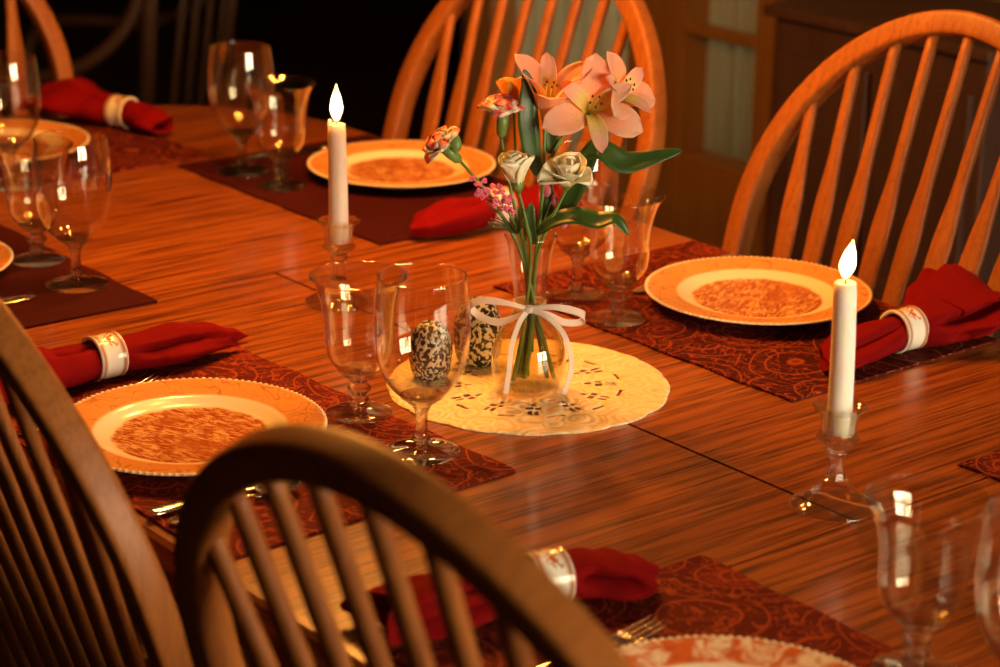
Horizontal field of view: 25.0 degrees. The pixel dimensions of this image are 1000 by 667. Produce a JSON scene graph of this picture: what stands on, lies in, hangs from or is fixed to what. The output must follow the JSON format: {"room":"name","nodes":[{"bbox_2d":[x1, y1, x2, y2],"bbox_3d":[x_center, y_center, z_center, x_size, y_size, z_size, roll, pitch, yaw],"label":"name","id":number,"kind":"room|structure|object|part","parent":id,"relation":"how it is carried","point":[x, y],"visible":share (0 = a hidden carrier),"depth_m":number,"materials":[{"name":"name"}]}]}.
{"room":"dining room","nodes":[
{"label":"dining room","id":0,"kind":"room"},
{"bbox_2d":[0,0,461,666],"bbox_3d":[-0.241,0.233,4.336,8.600,0.050,9.900,-14,23,-37],"label":"floor","id":1,"kind":"structure","parent":0,"point":[360,47],"depth_m":7.80,"materials":[{"name":"brown wood"}]},
{"bbox_2d":[0,0,83,544],"bbox_3d":[-0.809,-0.086,3.469,0.590,1.094,0.650,-14,23,-37],"label":"chair","id":2,"kind":"object","parent":1,"relation":"on","point":[49,33],"visible":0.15,"depth_m":3.68,"materials":[{"name":"brown wood"}]},
{"bbox_2d":[0,0,236,106],"bbox_3d":[-0.809,-0.528,4.654,0.631,1.182,0.629,4,19,11],"label":"armchair","id":3,"kind":"object","parent":1,"relation":"on","point":[143,15],"visible":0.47,"depth_m":4.53,"materials":[{"name":"wood"}]},
{"bbox_3d":[-0.919,-0.514,4.376,0.523,0.445,0.057,4,19,9],"label":"arm","id":4,"kind":"part","parent":3,"relation":"part of"},
{"bbox_3d":[-0.664,-0.626,4.318,0.141,0.725,0.050,15,23,37],"label":"post","id":5,"kind":"part","parent":3,"relation":"part of","materials":[{"name":"wood"}]},
{"bbox_3d":[-0.562,-0.781,4.788,0.141,0.725,0.050,-5,19,-16],"label":"post","id":6,"kind":"part","parent":3,"relation":"part of","materials":[{"name":"wood"}]},
{"bbox_2d":[0,298,252,666],"bbox_3d":[-0.288,0.336,2.228,0.650,1.094,0.590,-13,23,-36],"label":"chair","id":7,"kind":"object","parent":1,"relation":"on","point":[113,536],"visible":0.98,"depth_m":1.88,"materials":[{"name":"brown wood"}]},
{"bbox_3d":[-0.213,0.426,2.321,0.450,0.032,0.490,-13,23,-36],"label":"seat","id":8,"kind":"part","parent":7,"relation":"part of","materials":[{"name":"brown wood"}]},
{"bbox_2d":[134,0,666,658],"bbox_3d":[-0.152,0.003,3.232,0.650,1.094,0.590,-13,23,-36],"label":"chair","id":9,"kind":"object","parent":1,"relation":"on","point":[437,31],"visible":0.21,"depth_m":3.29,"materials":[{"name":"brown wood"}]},
{"bbox_3d":[-0.495,0.323,3.314,0.117,0.425,0.044,2,18,3],"label":"leg","id":10,"kind":"part","parent":9,"relation":"part of","materials":[{"name":"brown wood"}]},
{"bbox_2d":[173,423,633,666],"bbox_3d":[0.141,0.521,1.692,0.650,1.094,0.590,-15,24,-39],"label":"chair","id":11,"kind":"object","parent":1,"relation":"on","point":[531,609],"visible":1,"depth_m":1.37,"materials":[{"name":"brown wood"}]},
{"bbox_2d":[0,105,999,666],"bbox_3d":[0.031,0.414,2.528,1.054,0.760,2.940,-14,23,-37],"label":"dining table","id":12,"kind":"object","parent":1,"relation":"on","point":[714,472],"visible":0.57,"depth_m":2.29,"materials":[{"name":"brown wood"}]},
{"bbox_2d":[0,225,156,329],"bbox_3d":[-0.690,-0.071,2.743,0.338,0.003,0.500,-13,23,-36],"label":"placemat","id":13,"kind":"object","parent":12,"relation":"on","point":[47,307],"visible":0.85,"depth_m":2.67,"materials":[{"name":"red fabric"}]},
{"bbox_2d":[0,241,13,270],"bbox_3d":[-0.726,-0.080,2.735,0.277,0.020,0.276,-3,19,-11],"label":"dinner plate","id":14,"kind":"object","parent":13,"relation":"on","point":[6,254],"visible":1,"depth_m":2.76,"materials":[{"name":"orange ceramic"}]},
{"bbox_2d":[1,294,35,303],"bbox_3d":[-0.629,-0.026,2.594,0.213,0.006,0.020,-14,24,-38],"label":"table knife","id":15,"kind":"object","parent":13,"relation":"on","point":[21,297],"visible":0.96,"depth_m":2.64,"materials":[{"name":"silver metal"}]},
{"bbox_2d":[0,135,73,266],"bbox_3d":[-0.573,-0.161,2.782,0.100,0.147,0.100,-14,23,-37],"label":"glass","id":16,"kind":"object","parent":13,"relation":"on","point":[34,227],"visible":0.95,"depth_m":2.79,"materials":[{"name":"glass"}]},
{"bbox_3d":[-0.574,-0.117,2.797,0.045,0.042,0.045,-14,23,-37],"label":"stem","id":17,"kind":"part","parent":16,"relation":"part of","materials":[{"name":"clear glass"}]},
{"bbox_2d":[0,135,73,226],"bbox_3d":[-0.573,-0.181,2.775,0.100,0.105,0.100,-14,23,-37],"label":"bowl","id":18,"kind":"object","parent":16,"relation":"on","point":[31,222],"depth_m":2.77,"materials":[{"name":"clear glass"}]},
{"bbox_2d":[31,129,112,293],"bbox_3d":[-0.506,-0.145,2.682,0.094,0.181,0.094,2,18,3],"label":"goblet","id":19,"kind":"object","parent":13,"relation":"on","point":[74,241],"visible":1,"depth_m":2.69,"materials":[{"name":"clear glass"}]},
{"bbox_2d":[31,129,112,241],"bbox_3d":[-0.506,-0.170,2.673,0.094,0.128,0.094,-14,23,-37],"label":"bowl","id":20,"kind":"object","parent":19,"relation":"on","point":[71,236],"depth_m":2.67,"materials":[{"name":"clear glass"}]},
{"bbox_3d":[-0.507,-0.090,2.700,0.044,0.053,0.044,-14,23,-37],"label":"stem","id":21,"kind":"part","parent":19,"relation":"part of","materials":[{"name":"clear glass"}]},
{"bbox_2d":[0,117,209,184],"bbox_3d":[-0.723,-0.258,3.303,0.490,0.003,0.338,-14,23,-37],"label":"placemat","id":22,"kind":"object","parent":12,"relation":"on","point":[131,148],"visible":0.55,"depth_m":3.31,"materials":[{"name":"fabric"}]},
{"bbox_2d":[0,51,40,191],"bbox_3d":[-0.679,-0.293,3.118,0.094,0.181,0.094,4,19,8],"label":"goblet","id":23,"kind":"object","parent":22,"relation":"on","point":[8,146],"visible":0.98,"depth_m":3.13,"materials":[{"name":"clear glass"}]},
{"bbox_3d":[-0.680,-0.238,3.136,0.044,0.053,0.044,-14,23,-37],"label":"stem","id":24,"kind":"part","parent":23,"relation":"part of","materials":[{"name":"clear glass"}]},
{"bbox_2d":[1,51,40,146],"bbox_3d":[-0.679,-0.318,3.110,0.094,0.128,0.094,-14,23,-37],"label":"bowl","id":25,"kind":"object","parent":23,"relation":"on","point":[4,143],"depth_m":3.11,"materials":[{"name":"clear glass"}]},
{"bbox_2d":[0,119,89,164],"bbox_3d":[-0.739,-0.276,3.318,0.270,0.020,0.269,2,18,3],"label":"dinner plate","id":26,"kind":"object","parent":22,"relation":"on","point":[9,128],"visible":0.88,"depth_m":3.37,"materials":[{"name":"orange ceramic"}]},
{"bbox_2d":[19,77,173,133],"bbox_3d":[-0.613,-0.355,3.485,0.254,0.064,0.123,12,21,29],"label":"cloth napkin","id":27,"kind":"object","parent":22,"relation":"on","point":[75,97],"visible":0.92,"depth_m":3.47,"materials":[{"name":"red"}]},
{"bbox_2d":[104,94,137,128],"bbox_3d":[-0.582,-0.342,3.476,0.032,0.050,0.050,12,21,29],"label":"napkin ring","id":28,"kind":"object","parent":27,"relation":"on","point":[114,104],"visible":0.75,"depth_m":3.46,"materials":[{"name":"ceramic"}]},
{"bbox_2d":[6,346,515,559],"bbox_3d":[-0.275,0.103,2.242,0.338,0.003,0.500,-15,24,-38],"label":"placemat","id":29,"kind":"object","parent":12,"relation":"on","point":[470,468],"visible":0.3,"depth_m":2.21,"materials":[{"name":"red fabric"}]},
{"bbox_2d":[16,374,166,434],"bbox_3d":[-0.416,0.072,2.302,0.023,0.009,0.196,14,23,34],"label":"fork","id":30,"kind":"object","parent":29,"relation":"on","point":[18,432],"visible":0.2,"depth_m":2.37,"materials":[{"name":"silver metal"}]},
{"bbox_2d":[0,322,248,404],"bbox_3d":[-0.421,0.017,2.405,0.328,0.051,0.114,-14,24,-38],"label":"cloth napkin","id":31,"kind":"object","parent":29,"relation":"on","point":[170,343],"visible":0.72,"depth_m":2.40,"materials":[{"name":"red"}]},
{"bbox_2d":[80,331,128,381],"bbox_3d":[-0.419,0.024,2.387,0.032,0.050,0.050,-14,24,-38],"label":"napkin ring","id":32,"kind":"object","parent":31,"relation":"on","point":[112,348],"visible":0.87,"depth_m":2.37,"materials":[{"name":"ceramic"}]},
{"bbox_2d":[147,487,253,516],"bbox_3d":[-0.234,0.143,2.105,0.213,0.006,0.020,-13,23,-36],"label":"table knife","id":33,"kind":"object","parent":29,"relation":"on","point":[163,509],"visible":0.27,"depth_m":2.05,"materials":[{"name":"silver metal"}]},
{"bbox_3d":[-0.280,0.154,2.070,0.095,0.006,0.017,-13,23,-36],"label":"handle","id":34,"kind":"part","parent":33,"relation":"part of","materials":[{"name":"silver metal"}]},
{"bbox_2d":[74,377,327,475],"bbox_3d":[-0.304,0.097,2.222,0.269,0.020,0.270,0,18,-3],"label":"dinner plate","id":35,"kind":"object","parent":29,"relation":"on","point":[170,427],"visible":0.7,"depth_m":2.26,"materials":[{"name":"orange ceramic"}]},
{"bbox_2d":[168,483,299,524],"bbox_3d":[-0.242,0.154,2.068,0.142,0.009,0.033,-14,24,-38],"label":"teaspoon","id":36,"kind":"object","parent":29,"relation":"on","point":[290,486],"visible":0.25,"depth_m":2.08,"materials":[{"name":"silver metal"}]},
{"bbox_3d":[-0.259,0.158,2.054,0.098,0.008,0.017,-14,24,-38],"label":"handle","id":37,"kind":"part","parent":36,"relation":"part of","materials":[{"name":"silver metal"}]},
{"bbox_2d":[254,483,299,494],"bbox_3d":[-0.206,0.144,2.097,0.048,0.009,0.033,-14,24,-38],"label":"spoon bowl","id":38,"kind":"object","parent":36,"relation":"on","point":[290,486],"depth_m":2.09,"materials":[{"name":"silver metal"}]},
{"bbox_2d":[308,261,407,423],"bbox_3d":[-0.143,0.011,2.284,0.100,0.147,0.100,-14,23,-37],"label":"glass","id":39,"kind":"object","parent":29,"relation":"on","point":[358,373],"visible":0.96,"depth_m":2.29,"materials":[{"name":"glass"}]},
{"bbox_2d":[308,261,407,374],"bbox_3d":[-0.142,-0.009,2.278,0.100,0.105,0.100,-14,23,-37],"label":"bowl","id":40,"kind":"object","parent":39,"relation":"on","point":[357,367],"depth_m":2.28,"materials":[{"name":"clear glass"}]},
{"bbox_3d":[-0.143,0.055,2.299,0.045,0.042,0.045,-14,23,-37],"label":"stem","id":41,"kind":"part","parent":39,"relation":"part of","materials":[{"name":"clear glass"}]},
{"bbox_2d":[373,262,470,465],"bbox_3d":[-0.075,0.030,2.178,0.094,0.181,0.094,4,19,8],"label":"goblet","id":42,"kind":"object","parent":29,"relation":"on","point":[421,399],"visible":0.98,"depth_m":2.19,"materials":[{"name":"clear glass"}]},
{"bbox_3d":[-0.076,0.084,2.196,0.044,0.053,0.044,-14,23,-37],"label":"stem","id":43,"kind":"part","parent":42,"relation":"part of","materials":[{"name":"clear glass"}]},
{"bbox_2d":[373,262,470,401],"bbox_3d":[-0.075,0.004,2.170,0.094,0.128,0.094,-14,23,-37],"label":"bowl","id":44,"kind":"object","parent":42,"relation":"on","point":[419,394],"depth_m":2.16,"materials":[{"name":"clear glass"}]},
{"bbox_2d":[304,215,373,312],"bbox_3d":[-0.189,-0.085,2.651,0.083,0.101,0.083,10,21,27],"label":"candlestick","id":45,"kind":"object","parent":12,"relation":"on","point":[338,242],"visible":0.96,"depth_m":2.64,"materials":[{"name":"clear glass"}]},
{"bbox_2d":[327,85,347,224],"bbox_3d":[-0.187,-0.197,2.614,0.023,0.188,0.023,-14,23,-37],"label":"taper candle","id":46,"kind":"object","parent":45,"relation":"on","point":[337,149],"visible":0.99,"depth_m":2.61,"materials":[{"name":"white wax"}]},
{"bbox_3d":[-0.189,-0.079,2.653,0.021,0.031,0.021,3,19,5],"label":"stem","id":47,"kind":"part","parent":45,"relation":"part of","materials":[{"name":"clear glass"}]},
{"bbox_2d":[316,215,360,255],"bbox_3d":[-0.189,-0.113,2.642,0.052,0.042,0.050,10,21,27],"label":"cup","id":48,"kind":"object","parent":45,"relation":"on","point":[338,238],"depth_m":2.63,"materials":[{"name":"clear glass"}]},
{"bbox_2d":[178,134,527,245],"bbox_3d":[-0.180,-0.209,3.180,0.338,0.003,0.500,-13,23,-36],"label":"placemat","id":49,"kind":"object","parent":12,"relation":"on","point":[385,215],"visible":0.5,"depth_m":3.12,"materials":[{"name":"red fabric"}]},
{"bbox_2d":[207,40,273,176],"bbox_3d":[-0.367,-0.319,3.209,0.094,0.181,0.094,4,19,8],"label":"goblet","id":50,"kind":"object","parent":49,"relation":"on","point":[241,134],"visible":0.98,"depth_m":3.22,"materials":[{"name":"clear glass"}]},
{"bbox_2d":[207,40,273,132],"bbox_3d":[-0.367,-0.344,3.201,0.094,0.128,0.094,-14,23,-37],"label":"bowl","id":51,"kind":"object","parent":50,"relation":"on","point":[238,129],"depth_m":3.19,"materials":[{"name":"clear glass"}]},
{"bbox_3d":[-0.368,-0.264,3.227,0.044,0.053,0.044,-14,23,-37],"label":"stem","id":52,"kind":"part","parent":50,"relation":"part of","materials":[{"name":"clear glass"}]},
{"bbox_2d":[244,75,315,191],"bbox_3d":[-0.305,-0.277,3.139,0.100,0.147,0.100,-14,23,-37],"label":"glass","id":53,"kind":"object","parent":49,"relation":"on","point":[281,157],"visible":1,"depth_m":3.14,"materials":[{"name":"glass"}]},
{"bbox_2d":[244,75,315,154],"bbox_3d":[-0.304,-0.297,3.132,0.100,0.105,0.100,-14,23,-37],"label":"bowl","id":54,"kind":"object","parent":53,"relation":"on","point":[274,151],"depth_m":3.13,"materials":[{"name":"clear glass"}]},
{"bbox_3d":[-0.305,-0.233,3.154,0.045,0.042,0.045,-14,23,-37],"label":"stem","id":55,"kind":"part","parent":53,"relation":"part of","materials":[{"name":"clear glass"}]},
{"bbox_2d":[247,140,378,156],"bbox_3d":[-0.278,-0.275,3.354,0.213,0.006,0.020,-8,20,-25],"label":"table knife","id":56,"kind":"object","parent":49,"relation":"on","point":[321,147],"visible":0.53,"depth_m":3.35,"materials":[{"name":"silver metal"}]},
{"bbox_3d":[-0.319,-0.268,3.335,0.120,0.004,0.020,-8,20,-25],"label":"blade","id":57,"kind":"part","parent":56,"relation":"part of","materials":[{"name":"silver metal"}]},
{"bbox_3d":[-0.225,-0.282,3.379,0.095,0.006,0.017,-8,20,-25],"label":"handle","id":58,"kind":"part","parent":56,"relation":"part of","materials":[{"name":"silver metal"}]},
{"bbox_2d":[307,140,495,188],"bbox_3d":[-0.141,-0.236,3.225,0.270,0.020,0.269,-7,20,-21],"label":"dinner plate","id":59,"kind":"object","parent":49,"relation":"on","point":[387,164],"visible":0.82,"depth_m":3.24,"materials":[{"name":"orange ceramic"}]},
{"bbox_2d":[409,184,595,237],"bbox_3d":[0.001,-0.167,2.988,0.289,0.042,0.104,-12,22,-34],"label":"cloth napkin","id":60,"kind":"object","parent":12,"relation":"on","point":[449,216],"visible":0.56,"depth_m":2.93,"materials":[{"name":"red"}]},
{"bbox_2d":[482,186,516,225],"bbox_3d":[-0.004,-0.168,2.981,0.032,0.050,0.050,-12,22,-34],"label":"napkin ring","id":61,"kind":"object","parent":60,"relation":"on","point":[506,188],"visible":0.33,"depth_m":2.97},
{"bbox_2d":[386,339,669,435],"bbox_3d":[0.029,0.054,2.402,0.300,0.002,0.300,-11,22,-32],"label":"lace doily","id":62,"kind":"object","parent":12,"relation":"on","point":[644,388],"visible":0.82,"depth_m":2.37,"materials":[{"name":"fabric"}]},
{"bbox_2d":[409,319,452,380],"bbox_3d":[-0.074,0.016,2.407,0.047,0.064,0.047,10,21,27],"label":"ornament","id":63,"kind":"object","parent":62,"relation":"on","point":[430,342],"visible":1,"depth_m":2.39,"materials":[{"name":"ceramic"}]},
{"bbox_2d":[453,296,501,367],"bbox_3d":[-0.024,-0.004,2.449,0.053,0.076,0.054,10,20,25],"label":"ornament","id":64,"kind":"object","parent":62,"relation":"on","point":[483,335],"visible":0.7,"depth_m":2.43,"materials":[{"name":"ceramic"}]},
{"bbox_2d":[470,230,585,398],"bbox_3d":[0.035,-0.018,2.343,0.102,0.170,0.093,16,24,39],"label":"bud vase","id":65,"kind":"object","parent":62,"relation":"on","point":[541,309],"visible":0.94,"depth_m":2.33,"materials":[{"name":"clear glass"}]},
{"bbox_2d":[422,125,555,378],"bbox_3d":[-0.010,-0.079,2.323,0.142,0.273,0.041,1,18,0],"label":"carnation","id":66,"kind":"object","parent":65,"relation":"in","point":[438,141],"visible":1,"depth_m":2.29,"materials":[{"name":"green plant"}]},
{"bbox_3d":[0.009,-0.064,2.337,0.104,0.235,0.009,0,18,-3],"label":"stem","id":67,"kind":"part","parent":66,"relation":"part of","materials":[{"name":"plant"}]},
{"bbox_2d":[469,176,528,375],"bbox_3d":[0.003,-0.055,2.331,0.072,0.225,0.031,-6,20,-19],"label":"blossom","id":68,"kind":"object","parent":65,"relation":"in","point":[506,199],"visible":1,"depth_m":2.30,"materials":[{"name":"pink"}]},
{"bbox_3d":[0.015,-0.046,2.343,0.046,0.201,0.008,-12,22,-33],"label":"stem","id":69,"kind":"part","parent":68,"relation":"part of","materials":[{"name":"plant"}]},
{"bbox_2d":[476,94,548,377],"bbox_3d":[0.012,-0.097,2.330,0.074,0.307,0.045,-14,23,-37],"label":"carnation","id":70,"kind":"object","parent":65,"relation":"in","point":[501,106],"visible":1,"depth_m":2.28,"materials":[{"name":"green plant"}]},
{"bbox_3d":[0.026,-0.076,2.339,0.057,0.262,0.005,-2,19,-9],"label":"stem","id":71,"kind":"part","parent":70,"relation":"part of","materials":[{"name":"plant"}]},
{"bbox_2d":[496,76,529,376],"bbox_3d":[0.014,-0.108,2.332,0.040,0.326,0.044,1,18,0],"label":"yellow alstroemeria","id":72,"kind":"object","parent":65,"relation":"in","point":[507,85],"visible":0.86,"depth_m":2.28,"materials":[{"name":"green plant"}]},
{"bbox_3d":[0.022,-0.093,2.338,0.023,0.293,0.004,2,19,4],"label":"stem","id":73,"kind":"part","parent":72,"relation":"part of","materials":[{"name":"plant"}]},
{"bbox_2d":[498,150,534,381],"bbox_3d":[0.015,-0.064,2.318,0.037,0.252,0.040,1,18,0],"label":"rose","id":74,"kind":"object","parent":65,"relation":"in","point":[514,165],"visible":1,"depth_m":2.28,"materials":[{"name":"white plant"}]},
{"bbox_3d":[0.023,-0.047,2.334,0.020,0.209,0.020,1,18,0],"label":"stem","id":75,"kind":"part","parent":74,"relation":"part of","materials":[{"name":"plant"}]},
{"bbox_3d":[0.031,-0.022,2.355,0.079,0.170,0.079,1,18,0],"label":"glass","id":76,"kind":"part","parent":65,"relation":"part of","materials":[{"name":"glass"}]},
{"bbox_2d":[523,184,567,351],"bbox_3d":[0.046,-0.067,2.342,0.046,0.185,0.016,1,18,0],"label":"sprig","id":77,"kind":"object","parent":65,"relation":"in","point":[551,199],"visible":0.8,"depth_m":2.32,"materials":[{"name":"plant"}]},
{"bbox_3d":[0.043,-0.059,2.349,0.018,0.165,0.006,1,18,0],"label":"stem","id":78,"kind":"part","parent":77,"relation":"part of","materials":[{"name":"plant"}]},
{"bbox_2d":[516,151,592,377],"bbox_3d":[0.056,-0.063,2.319,0.073,0.250,0.060,1,18,0],"label":"rose","id":79,"kind":"object","parent":65,"relation":"in","point":[565,169],"visible":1,"depth_m":2.28,"materials":[{"name":"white plant"}]},
{"bbox_3d":[0.042,-0.050,2.339,0.054,0.212,0.010,13,22,32],"label":"stem","id":80,"kind":"part","parent":79,"relation":"part of","materials":[{"name":"plant"}]},
{"bbox_2d":[515,51,681,378],"bbox_3d":[0.093,-0.115,2.324,0.162,0.347,0.087,-8,20,-24],"label":"flower","id":81,"kind":"object","parent":65,"relation":"in","point":[599,91],"visible":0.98,"depth_m":2.28,"materials":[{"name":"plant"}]},
{"bbox_3d":[0.035,-0.082,2.337,0.021,0.274,0.010,1,18,0],"label":"stem","id":82,"kind":"part","parent":81,"relation":"part of","materials":[{"name":"plant"}]},
{"bbox_3d":[0.081,-0.212,2.306,0.062,0.062,0.009,-4,19,-15],"label":"stem","id":83,"kind":"part","parent":81,"relation":"part of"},
{"bbox_3d":[0.067,-0.189,2.301,0.050,0.075,0.007,1,18,0],"label":"stem","id":84,"kind":"part","parent":81,"relation":"part of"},
{"bbox_2d":[389,555,932,666],"bbox_3d":[0.198,0.291,1.699,0.338,0.003,0.500,-13,23,-36],"label":"placemat","id":85,"kind":"object","parent":12,"relation":"on","point":[699,595],"visible":0.52,"depth_m":1.86,"materials":[{"name":"red fabric"}]},
{"bbox_2d":[340,547,658,646],"bbox_3d":[0.008,0.208,1.862,0.265,0.042,0.095,-9,21,-26],"label":"cloth napkin","id":86,"kind":"object","parent":85,"relation":"on","point":[605,573],"visible":0.51,"depth_m":1.87,"materials":[{"name":"red"}]},
{"bbox_2d":[527,545,575,597],"bbox_3d":[0.038,0.203,1.872,0.032,0.050,0.050,-9,21,-26],"label":"napkin ring","id":87,"kind":"object","parent":86,"relation":"on","point":[555,559],"visible":0.35,"depth_m":1.86,"materials":[{"name":"ceramic"}]},
{"bbox_2d":[538,614,669,666],"bbox_3d":[0.058,0.255,1.776,0.196,0.009,0.023,-15,24,-39],"label":"fork","id":88,"kind":"object","parent":85,"relation":"on","point":[616,641],"visible":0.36,"depth_m":1.82,"materials":[{"name":"silver metal"}]},
{"bbox_3d":[0.040,0.260,1.761,0.148,0.008,0.022,-15,24,-39],"label":"handle","id":89,"kind":"part","parent":88,"relation":"part of","materials":[{"name":"silver metal"}]},
{"bbox_2d":[619,634,854,666],"bbox_3d":[0.168,0.290,1.665,0.276,0.020,0.277,-14,23,-37],"label":"dinner plate","id":90,"kind":"object","parent":85,"relation":"on","point":[704,650],"visible":0.86,"depth_m":1.76,"materials":[{"name":"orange ceramic"}]},
{"bbox_2d":[863,474,995,666],"bbox_3d":[0.328,0.196,1.752,0.100,0.147,0.100,-14,23,-37],"label":"glass","id":91,"kind":"object","parent":85,"relation":"on","point":[919,620],"visible":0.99,"depth_m":1.75,"materials":[{"name":"glass"}]},
{"bbox_3d":[0.327,0.240,1.767,0.045,0.042,0.045,-14,23,-37],"label":"stem","id":92,"kind":"part","parent":91,"relation":"part of","materials":[{"name":"clear glass"}]},
{"bbox_2d":[974,494,999,660],"bbox_3d":[0.392,0.213,1.650,0.094,0.181,0.094,4,19,8],"label":"goblet","id":93,"kind":"object","parent":85,"relation":"on","point":[989,504],"visible":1,"depth_m":1.64,"materials":[{"name":"clear glass"}]},
{"bbox_2d":[493,240,997,401],"bbox_3d":[0.278,-0.024,2.647,0.338,0.003,0.500,-14,23,-37],"label":"placemat","id":94,"kind":"object","parent":12,"relation":"on","point":[781,361],"visible":0.6,"depth_m":2.56,"materials":[{"name":"fabric"}]},
{"bbox_2d":[539,140,619,304],"bbox_3d":[0.093,-0.131,2.666,0.094,0.181,0.094,4,19,8],"label":"goblet","id":95,"kind":"object","parent":94,"relation":"on","point":[577,252],"visible":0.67,"depth_m":2.68,"materials":[{"name":"clear glass"}]},
{"bbox_3d":[0.092,-0.076,2.684,0.044,0.053,0.044,-14,23,-37],"label":"stem","id":96,"kind":"part","parent":95,"relation":"part of","materials":[{"name":"clear glass"}]},
{"bbox_2d":[539,140,619,252],"bbox_3d":[0.093,-0.156,2.657,0.094,0.128,0.094,-14,23,-37],"label":"bowl","id":97,"kind":"object","parent":95,"relation":"on","point":[573,247],"depth_m":2.66,"materials":[{"name":"clear glass"}]},
{"bbox_2d":[580,184,665,326],"bbox_3d":[0.137,-0.087,2.592,0.100,0.147,0.100,-14,23,-37],"label":"glass","id":98,"kind":"object","parent":94,"relation":"on","point":[618,283],"visible":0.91,"depth_m":2.60,"materials":[{"name":"glass"}]},
{"bbox_3d":[0.137,-0.043,2.607,0.045,0.042,0.045,-14,23,-37],"label":"stem","id":99,"kind":"part","parent":98,"relation":"part of","materials":[{"name":"clear glass"}]},
{"bbox_2d":[580,184,665,283],"bbox_3d":[0.138,-0.108,2.585,0.100,0.105,0.100,-14,23,-37],"label":"bowl","id":100,"kind":"object","parent":98,"relation":"on","point":[612,278],"depth_m":2.58,"materials":[{"name":"clear glass"}]},
{"bbox_2d":[632,252,738,292],"bbox_3d":[0.229,-0.075,2.778,0.020,0.006,0.213,16,24,38],"label":"table knife","id":101,"kind":"object","parent":94,"relation":"on","point":[639,289],"visible":0.27,"depth_m":2.72,"materials":[{"name":"silver metal"}]},
{"bbox_3d":[0.198,-0.064,2.745,0.020,0.004,0.120,16,24,38],"label":"blade","id":102,"kind":"part","parent":101,"relation":"part of","materials":[{"name":"silver metal"}]},
{"bbox_3d":[0.268,-0.089,2.821,0.017,0.006,0.095,16,24,38],"label":"handle","id":103,"kind":"part","parent":101,"relation":"part of","materials":[{"name":"silver metal"}]},
{"bbox_2d":[644,256,872,324],"bbox_3d":[0.305,-0.045,2.673,0.270,0.020,0.269,0,18,-2],"label":"dinner plate","id":104,"kind":"object","parent":94,"relation":"on","point":[751,290],"visible":0.94,"depth_m":2.70,"materials":[{"name":"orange ceramic"}]},
{"bbox_2d":[819,263,999,375],"bbox_3d":[0.461,-0.018,2.519,0.292,0.069,0.208,-12,22,-34],"label":"cloth napkin","id":105,"kind":"object","parent":94,"relation":"on","point":[957,305],"visible":0.67,"depth_m":2.51,"materials":[{"name":"red"}]},
{"bbox_2d":[880,305,928,353],"bbox_3d":[0.449,-0.004,2.511,0.032,0.050,0.050,-12,22,-34],"label":"napkin ring","id":106,"kind":"object","parent":105,"relation":"on","point":[916,322],"visible":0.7,"depth_m":2.50,"materials":[{"name":"ceramic"}]},
{"bbox_2d":[789,396,878,522],"bbox_3d":[0.311,0.113,2.081,0.083,0.101,0.083,-14,23,-37],"label":"candlestick","id":107,"kind":"object","parent":12,"relation":"on","point":[838,432],"visible":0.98,"depth_m":2.07,"materials":[{"name":"clear glass"}]},
{"bbox_3d":[0.310,0.119,2.083,0.021,0.031,0.021,11,21,27],"label":"stem","id":108,"kind":"part","parent":107,"relation":"part of","materials":[{"name":"clear glass"}]},
{"bbox_2d":[812,396,868,450],"bbox_3d":[0.311,0.085,2.072,0.050,0.042,0.052,-14,23,-37],"label":"cup","id":109,"kind":"object","parent":107,"relation":"on","point":[838,431],"depth_m":2.06,"materials":[{"name":"clear glass"}]},
{"bbox_2d":[827,239,856,412],"bbox_3d":[0.312,0.003,2.044,0.024,0.184,0.024,-14,23,-37],"label":"taper candle","id":110,"kind":"object","parent":107,"relation":"on","point":[844,309],"visible":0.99,"depth_m":2.04,"materials":[{"name":"white wax"}]},
{"bbox_2d":[957,449,999,481],"bbox_3d":[0.732,0.160,2.114,0.338,0.003,0.500,-14,23,-37],"label":"placemat","id":111,"kind":"object","parent":12,"relation":"on","point":[988,465],"visible":1,"depth_m":2.19,"materials":[{"name":"fabric"}]},
{"bbox_2d":[722,10,999,336],"bbox_3d":[0.315,0.189,2.696,0.650,1.094,0.590,-13,23,-35],"label":"chair","id":112,"kind":"object","parent":1,"relation":"on","point":[798,114],"visible":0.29,"depth_m":2.78,"materials":[{"name":"brown wood"}]},
{"bbox_2d":[763,0,999,339],"bbox_3d":[0.759,-0.138,4.039,0.385,0.870,0.510,-14,23,-37],"label":"sideboard","id":113,"kind":"object","parent":1,"relation":"on","point":[808,32],"visible":0.33,"depth_m":3.85,"materials":[{"name":"brown wood"}]},
{"bbox_3d":[0.555,-0.125,4.023,0.016,0.730,0.213,-14,23,-37],"label":"door","id":114,"kind":"part","parent":113,"relation":"part of","materials":[{"name":"brown wood"}]},
{"bbox_3d":[0.696,-0.068,3.857,0.016,0.730,0.213,-14,23,-37],"label":"door","id":115,"kind":"part","parent":113,"relation":"part of","materials":[{"name":"brown wood"}]},
{"bbox_2d":[461,0,999,145],"bbox_3d":[3.074,-1.036,3.942,3.420,2.700,5.820,-14,23,-37],"label":"wall","id":116,"kind":"structure","parent":0,"point":[464,29],"depth_m":5.32,"materials":[{"name":"brown"}]},
{"bbox_2d":[467,0,783,256],"bbox_3d":[0.284,-1.063,4.767,0.130,2.150,0.980,-14,23,-37],"label":"door","id":117,"kind":"structure","parent":116,"relation":"in","point":[718,56],"depth_m":4.72,"materials":[{"name":"brown wood"}]},
{"bbox_2d":[515,0,627,165],"bbox_3d":[0.187,-1.215,4.856,0.037,1.740,0.491,-14,23,-37],"label":"curtain","id":118,"kind":"object","parent":117,"relation":"hanging from","point":[613,18],"depth_m":5.07,"materials":[{"name":"fabric"}]},
{"bbox_2d":[703,0,757,163],"bbox_3d":[0.506,-1.132,4.464,0.037,1.640,0.212,-14,23,-37],"label":"curtain","id":119,"kind":"object","parent":117,"relation":"hanging from","point":[728,68],"depth_m":4.69,"materials":[{"name":"fabric"}]}
]}

